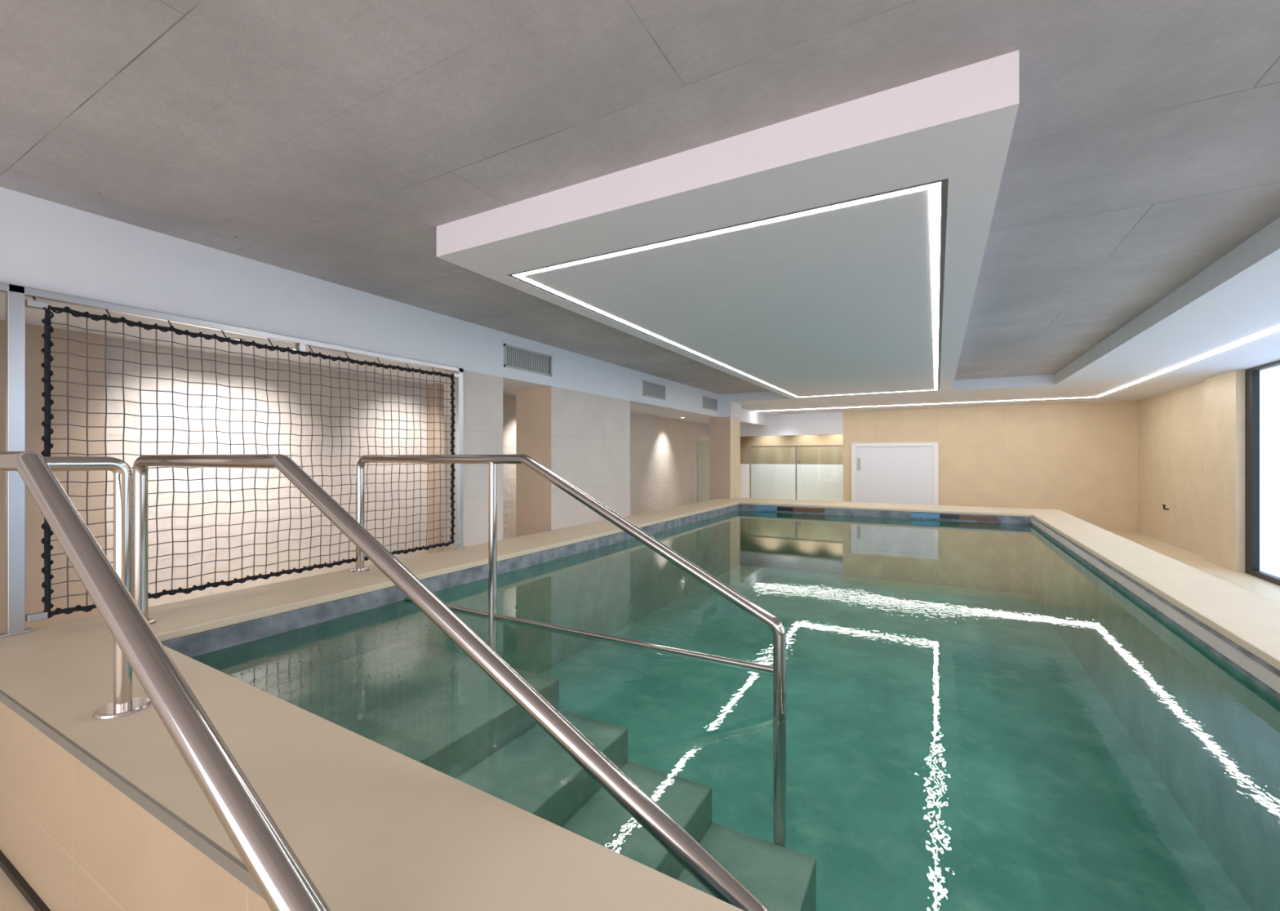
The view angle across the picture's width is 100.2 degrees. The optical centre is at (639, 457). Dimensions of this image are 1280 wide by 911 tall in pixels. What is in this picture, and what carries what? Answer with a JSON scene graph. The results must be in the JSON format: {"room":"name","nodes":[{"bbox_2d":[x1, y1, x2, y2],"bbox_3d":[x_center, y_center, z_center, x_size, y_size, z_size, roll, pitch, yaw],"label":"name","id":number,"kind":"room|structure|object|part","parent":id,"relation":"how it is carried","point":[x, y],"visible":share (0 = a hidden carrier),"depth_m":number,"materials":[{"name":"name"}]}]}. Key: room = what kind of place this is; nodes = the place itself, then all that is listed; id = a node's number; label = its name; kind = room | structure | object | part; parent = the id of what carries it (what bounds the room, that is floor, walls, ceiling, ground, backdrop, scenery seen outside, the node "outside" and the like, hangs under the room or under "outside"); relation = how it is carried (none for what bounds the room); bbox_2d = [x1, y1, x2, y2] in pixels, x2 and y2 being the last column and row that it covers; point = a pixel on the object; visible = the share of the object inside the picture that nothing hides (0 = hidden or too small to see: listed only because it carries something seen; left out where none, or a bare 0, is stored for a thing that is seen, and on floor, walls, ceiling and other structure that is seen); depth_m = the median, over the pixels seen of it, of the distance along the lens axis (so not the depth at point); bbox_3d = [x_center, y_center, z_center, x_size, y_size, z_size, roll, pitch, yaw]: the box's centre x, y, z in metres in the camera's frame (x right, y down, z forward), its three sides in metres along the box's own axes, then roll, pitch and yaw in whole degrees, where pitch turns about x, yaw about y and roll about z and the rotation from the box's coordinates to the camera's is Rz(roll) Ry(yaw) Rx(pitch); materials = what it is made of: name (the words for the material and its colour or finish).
{"room":"indoor swimming pool","nodes":[
{"label":"indoor swimming pool","id":0,"kind":"room"},
{"bbox_2d":[0,320,709,633],"bbox_3d":[-2.097,0.115,9.852,0.380,3.270,23.200,0,0,29],"label":"wall","id":1,"kind":"structure","parent":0,"point":[664,451],"depth_m":5.79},
{"bbox_2d":[0,293,742,424],"bbox_3d":[-1.977,-1.120,8.242,1.750,0.080,20.500,0,0,29],"label":"ceiling","id":2,"kind":"structure","parent":0,"point":[33,316],"depth_m":5.26,"materials":[{"name":"white paint"}]},
{"bbox_2d":[230,337,245,341],"bbox_3d":[-3.686,-1.071,4.902,0.118,0.018,0.118,0,0,29],"label":"recessed light","id":3,"kind":"object","parent":2,"relation":"in","point":[237,339],"visible":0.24,"depth_m":4.86,"materials":[{"name":"white"}]},
{"bbox_2d":[0,186,767,551],"bbox_3d":[-1.103,0.115,7.757,0.250,3.270,20.500,0,0,29],"label":"wall","id":4,"kind":"structure","parent":0,"point":[46,245],"depth_m":4.44,"materials":[{"name":"white paint"}]},
{"bbox_2d":[503,343,551,376],"bbox_3d":[-1.429,-1.240,6.898,0.012,0.280,0.920,0,0,29],"label":"air vent","id":5,"kind":"object","parent":4,"relation":"in","point":[514,357],"visible":1,"depth_m":6.86,"materials":[{"name":"grey metal"}]},
{"bbox_2d":[642,380,665,399],"bbox_3d":[0.273,-1.240,9.968,0.012,0.280,0.900,0,0,29],"label":"air vent","id":6,"kind":"object","parent":4,"relation":"in","point":[651,389],"visible":1,"depth_m":9.92,"materials":[{"name":"grey metal"}]},
{"bbox_2d":[702,395,717,411],"bbox_3d":[1.630,-1.240,12.416,0.012,0.280,0.900,0,0,29],"label":"air vent","id":7,"kind":"object","parent":4,"relation":"in","point":[708,403],"visible":1,"depth_m":12.38,"materials":[{"name":"grey metal"}]},
{"bbox_2d":[0,0,1279,394],"bbox_3d":[2.591,-1.620,7.253,11.300,0.200,23.200,0,0,29],"label":"ceiling","id":8,"kind":"structure","parent":0,"point":[329,140],"depth_m":2.39,"materials":[{"name":"concrete"}]},
{"bbox_2d":[436,49,1018,399],"bbox_3d":[2.415,-1.420,7.048,3.150,0.200,9.810,0,0,29],"label":"ceiling panel","id":9,"kind":"object","parent":8,"relation":"attached to","point":[838,301],"visible":0.87,"depth_m":3.32,"materials":[{"name":"paint"}]},
{"bbox_2d":[507,177,948,397],"bbox_3d":[2.466,-1.341,7.214,2.780,0.037,9.170,0,0,29],"label":"channel edge","id":10,"kind":"object","parent":9,"relation":"attached to","point":[944,182],"visible":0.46,"depth_m":3.46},
{"bbox_2d":[512,182,941,397],"bbox_3d":[2.466,-1.340,7.214,2.720,0.032,9.110,0,0,29],"label":"strip light","id":11,"kind":"object","parent":10,"relation":"attached to","point":[935,188],"visible":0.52,"depth_m":3.46,"materials":[{"name":"white plastic"}]},
{"bbox_2d":[719,217,1279,414],"bbox_3d":[2.899,-1.414,5.539,8.900,0.212,20.500,0,0,29],"label":"ceiling soffit","id":12,"kind":"structure","parent":8,"relation":"attached to","point":[1225,318],"depth_m":7.00,"materials":[{"name":"white paint"}]},
{"bbox_2d":[0,530,1279,910],"bbox_3d":[2.591,1.800,7.253,11.300,0.100,23.200,0,0,29],"label":"floor","id":13,"kind":"structure","parent":0,"point":[11,899],"depth_m":7.72,"materials":[{"name":"tile"}]},
{"bbox_2d":[0,450,331,910],"bbox_3d":[-1.903,0.864,1.895,3.934,1.772,0.418,0,0,29],"label":"handrail","id":14,"kind":"object","parent":13,"relation":"on","point":[282,879],"visible":1,"depth_m":1.40,"materials":[{"name":"metal"}]},
{"bbox_3d":[-2.101,0.499,2.026,0.054,1.002,0.267,0,0,29],"label":"post","id":15,"kind":"part","parent":14,"relation":"part of","materials":[{"name":"metal"}]},
{"bbox_2d":[515,386,630,537],"bbox_3d":[-0.966,0.390,8.396,0.630,2.720,2.150,0,0,29],"label":"pillar","id":16,"kind":"structure","parent":13,"relation":"on","point":[584,438],"depth_m":7.63,"materials":[{"name":"stone"}]},
{"bbox_2d":[0,497,1279,910],"bbox_3d":[2.135,1.800,6.493,6.640,1.601,12.092,0,0,29],"label":"swimming pool","id":17,"kind":"object","parent":13,"relation":"in","point":[988,708],"visible":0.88,"depth_m":3.55,"materials":[{"name":"liquid"}]},
{"bbox_3d":[-0.794,1.017,1.208,6.640,0.036,0.008,0,0,29],"label":"edge trim","id":18,"kind":"part","parent":17,"relation":"part of","materials":[{"name":"beige tile"}]},
{"bbox_2d":[0,281,466,637],"bbox_3d":[-2.813,0.015,4.292,0.107,1.970,3.660,0,0,29],"label":"safety net","id":19,"kind":"object","parent":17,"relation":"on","point":[15,303],"visible":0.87,"depth_m":3.59,"materials":[{"name":"fabric"}]},
{"bbox_2d":[132,453,769,910],"bbox_3d":[-1.344,1.192,2.288,3.919,2.415,0.148,0,0,29],"label":"handrail","id":20,"kind":"object","parent":17,"relation":"on","point":[684,848],"visible":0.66,"depth_m":1.83,"materials":[{"name":"metal"}]},
{"bbox_2d":[350,454,786,848],"bbox_3d":[-0.873,1.190,3.834,3.814,2.420,0.158,0,0,29],"label":"handrail","id":21,"kind":"object","parent":17,"relation":"on","point":[779,668],"visible":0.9,"depth_m":3.38,"materials":[{"name":"metal"}]},
{"bbox_3d":[-1.090,1.215,3.954,0.060,2.370,0.060,0,0,29],"label":"post","id":22,"kind":"part","parent":21,"relation":"part of","materials":[{"name":"metal"}]},
{"bbox_3d":[-0.587,1.170,3.675,3.090,0.032,0.032,0,0,29],"label":"rail","id":23,"kind":"part","parent":21,"relation":"part of","materials":[{"name":"metal"}]},
{"bbox_2d":[697,440,697,502],"bbox_3d":[2.119,0.615,16.188,0.850,2.270,0.072,0,0,29],"label":"rails","id":24,"kind":"object","parent":13,"relation":"on","point":[697,440],"visible":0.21,"depth_m":16.39,"materials":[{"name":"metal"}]},
{"bbox_2d":[709,402,742,500],"bbox_3d":[2.134,0.215,13.286,0.550,3.070,0.790,0,0,29],"label":"column","id":25,"kind":"structure","parent":13,"relation":"on","point":[724,429],"depth_m":12.97,"materials":[{"name":"beige tile"}]},
{"bbox_2d":[749,444,843,499],"bbox_3d":[5.209,0.685,17.690,3.240,2.130,0.055,0,0,29],"label":"frame","id":26,"kind":"object","parent":13,"relation":"on","point":[798,461],"visible":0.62,"depth_m":17.99,"materials":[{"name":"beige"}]},
{"bbox_2d":[740,434,843,501],"bbox_3d":[4.941,0.115,17.784,4.600,3.270,2.500,0,0,29],"label":"wall","id":27,"kind":"structure","parent":0,"point":[820,472],"depth_m":18.78,"materials":[{"name":"glass"}]},
{"bbox_2d":[707,400,1137,532],"bbox_3d":[7.042,0.115,15.076,10.900,3.270,0.200,0,0,29],"label":"wall","id":28,"kind":"structure","parent":0,"point":[1077,460],"depth_m":13.52,"materials":[{"name":"beige tile"}]},
{"bbox_2d":[856,445,933,505],"bbox_3d":[7.069,0.725,14.918,1.940,2.050,0.040,0,0,29],"label":"leaf","id":29,"kind":"object","parent":28,"relation":"attached to","point":[886,474],"depth_m":14.89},
{"bbox_3d":[6.280,0.200,15.341,0.090,0.360,0.015,0,0,29],"label":"hinges","id":30,"kind":"part","parent":29,"relation":"part of","materials":[{"name":"silver metal"}]},
{"bbox_2d":[851,442,938,505],"bbox_3d":[7.066,0.675,14.914,2.200,2.150,0.060,0,0,29],"label":"frame","id":31,"kind":"object","parent":28,"relation":"attached to","point":[935,445],"visible":0.73,"depth_m":14.74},
{"bbox_2d":[1137,369,1244,573],"bbox_3d":[6.651,0.115,3.459,0.320,3.270,20.500,0,0,29],"label":"wall","id":32,"kind":"structure","parent":0,"point":[1191,439],"depth_m":9.61,"materials":[{"name":"beige tile"}]},
{"bbox_2d":[1244,360,1279,586],"bbox_3d":[6.902,0.215,3.892,0.140,3.070,9.500,0,0,29],"label":"frame","id":33,"kind":"object","parent":32,"relation":"attached to","point":[1251,375],"visible":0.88,"depth_m":7.91,"materials":[{"name":"grey metal"}]},
{"bbox_2d":[1259,365,1279,577],"bbox_3d":[6.875,0.215,3.792,0.030,3.070,9.300,0,0,29],"label":"glazing","id":34,"kind":"object","parent":32,"relation":"attached to","point":[1269,378],"visible":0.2,"depth_m":7.63,"materials":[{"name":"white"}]}
]}

